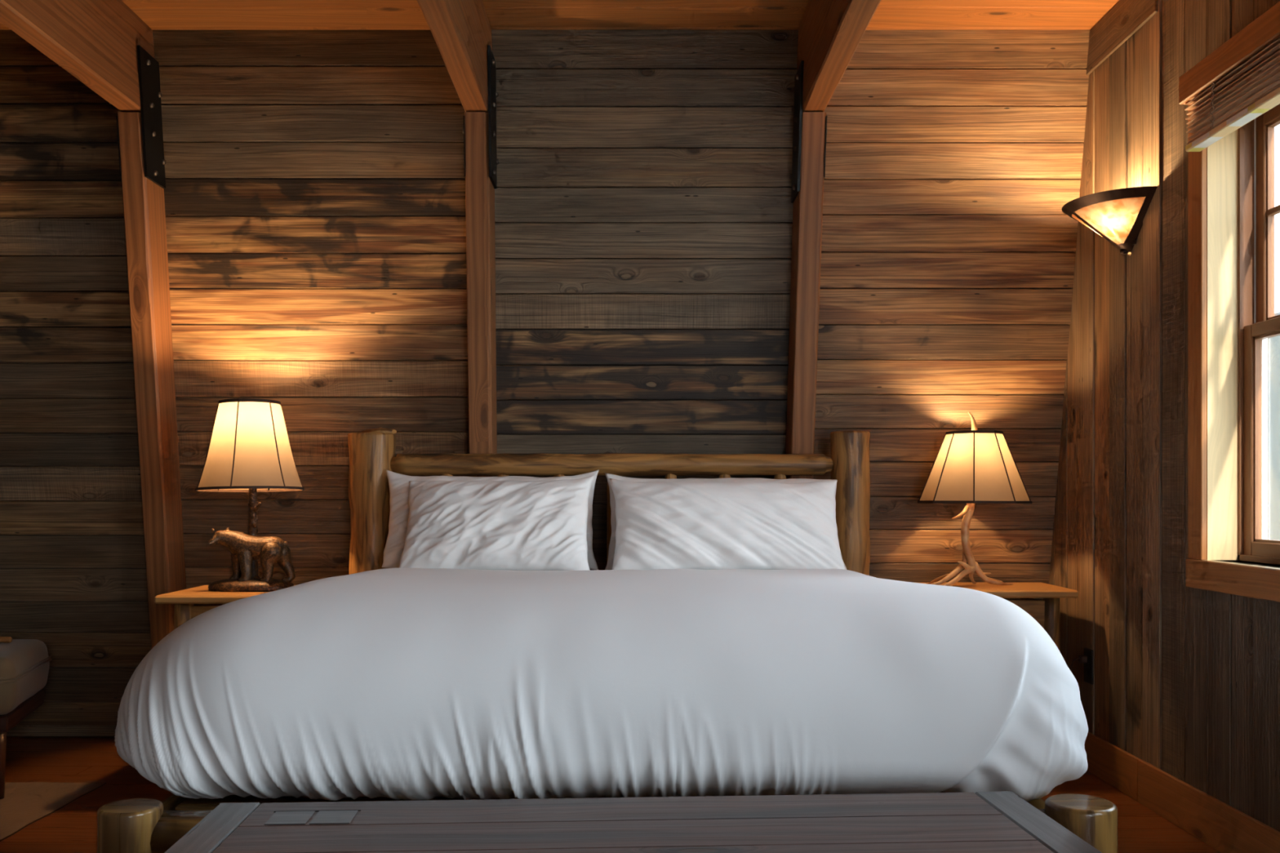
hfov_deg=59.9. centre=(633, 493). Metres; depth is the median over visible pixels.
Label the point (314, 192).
wall
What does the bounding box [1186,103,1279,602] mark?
window
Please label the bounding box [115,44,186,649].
timber post
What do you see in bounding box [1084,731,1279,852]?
baseboard
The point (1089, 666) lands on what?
wall outlet
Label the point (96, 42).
ceiling beam
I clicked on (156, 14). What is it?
ceiling
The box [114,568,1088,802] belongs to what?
duvet
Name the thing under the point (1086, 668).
socket
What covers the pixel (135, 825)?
bed
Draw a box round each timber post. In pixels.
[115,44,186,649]
[462,44,498,476]
[785,60,827,479]
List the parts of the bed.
foot post, rail, headboard post, foot rail, rail, headboard post, rail, foot post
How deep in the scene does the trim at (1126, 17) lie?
4.21 m
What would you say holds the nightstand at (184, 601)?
on the floor
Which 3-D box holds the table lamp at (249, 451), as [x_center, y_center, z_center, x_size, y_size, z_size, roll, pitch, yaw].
[-1.522,0.009,4.420,0.410,0.753,0.410,0,0,0]
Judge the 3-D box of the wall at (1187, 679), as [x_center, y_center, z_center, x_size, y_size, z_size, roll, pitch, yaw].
[1.899,-0.385,1.475,0.116,3.009,7.750,0,0,0]
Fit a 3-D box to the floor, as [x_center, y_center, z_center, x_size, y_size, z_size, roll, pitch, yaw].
[-1.177,1.135,1.505,6.246,0.030,7.809,0,0,0]
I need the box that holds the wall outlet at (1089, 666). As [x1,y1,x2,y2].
[1084,647,1093,684]
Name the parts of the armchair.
leg, rail, seat frame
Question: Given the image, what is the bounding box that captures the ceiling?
[0,0,1119,29]
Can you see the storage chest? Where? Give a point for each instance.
(979, 822)
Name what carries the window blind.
attached to the wall at (1187, 679)
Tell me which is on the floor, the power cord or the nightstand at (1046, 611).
the nightstand at (1046, 611)
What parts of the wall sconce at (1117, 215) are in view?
mica panel, mica panel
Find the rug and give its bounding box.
[0,782,106,841]
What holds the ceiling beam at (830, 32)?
attached to the ceiling
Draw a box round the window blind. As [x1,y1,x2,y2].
[1178,0,1279,151]
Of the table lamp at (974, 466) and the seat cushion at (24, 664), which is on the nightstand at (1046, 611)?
the table lamp at (974, 466)
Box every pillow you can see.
[382,469,599,570]
[398,475,594,570]
[609,478,845,569]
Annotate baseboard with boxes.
[6,725,116,736]
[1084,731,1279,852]
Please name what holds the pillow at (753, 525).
on the duvet
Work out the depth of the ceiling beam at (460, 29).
3.90 m
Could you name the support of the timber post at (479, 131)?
attached to the wall at (314, 192)
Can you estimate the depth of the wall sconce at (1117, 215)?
4.04 m
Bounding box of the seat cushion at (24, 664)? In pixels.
[0,639,49,715]
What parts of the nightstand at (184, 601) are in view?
leg, drawer, rail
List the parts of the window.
casing, frame, frame, sash, sash, pane, pane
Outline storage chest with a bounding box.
[164,791,1101,852]
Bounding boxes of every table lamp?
[195,398,304,591]
[917,411,1031,586]
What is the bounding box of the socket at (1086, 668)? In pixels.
[1085,667,1088,676]
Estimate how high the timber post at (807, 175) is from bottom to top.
2.800 m
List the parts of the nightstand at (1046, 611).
drawer, leg, leg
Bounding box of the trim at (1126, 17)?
[1084,0,1157,75]
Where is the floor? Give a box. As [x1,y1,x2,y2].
[0,736,1220,852]
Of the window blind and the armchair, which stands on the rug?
the armchair
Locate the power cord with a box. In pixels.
[1070,655,1087,671]
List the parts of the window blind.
ladder cord, rail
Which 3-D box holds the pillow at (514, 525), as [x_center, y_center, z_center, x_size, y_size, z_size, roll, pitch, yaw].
[-0.514,0.125,4.198,0.725,0.386,0.264,0,0,1]
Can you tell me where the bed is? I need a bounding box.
[97,427,1118,852]
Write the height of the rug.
0.006 m
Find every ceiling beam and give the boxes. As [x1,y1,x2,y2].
[0,0,155,112]
[417,0,492,113]
[797,0,880,111]
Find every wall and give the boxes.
[0,29,1090,725]
[1048,0,1279,831]
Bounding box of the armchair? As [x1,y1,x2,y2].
[0,636,52,799]
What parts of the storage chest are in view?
inlaid plate, inlaid plate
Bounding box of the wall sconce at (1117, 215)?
[1062,186,1157,254]
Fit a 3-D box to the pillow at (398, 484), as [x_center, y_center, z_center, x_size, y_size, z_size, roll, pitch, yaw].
[-0.572,0.104,4.433,0.872,0.405,0.217,0,0,0]
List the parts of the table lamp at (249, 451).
trim, trim, lamp shade, tree stem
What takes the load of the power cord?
attached to the wall outlet at (1089, 666)
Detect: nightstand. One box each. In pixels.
[154,585,294,629]
[920,582,1078,652]
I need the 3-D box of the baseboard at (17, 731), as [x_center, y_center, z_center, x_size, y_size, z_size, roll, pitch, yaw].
[-1.187,1.085,5.074,6.027,0.051,0.021,0,0,0]

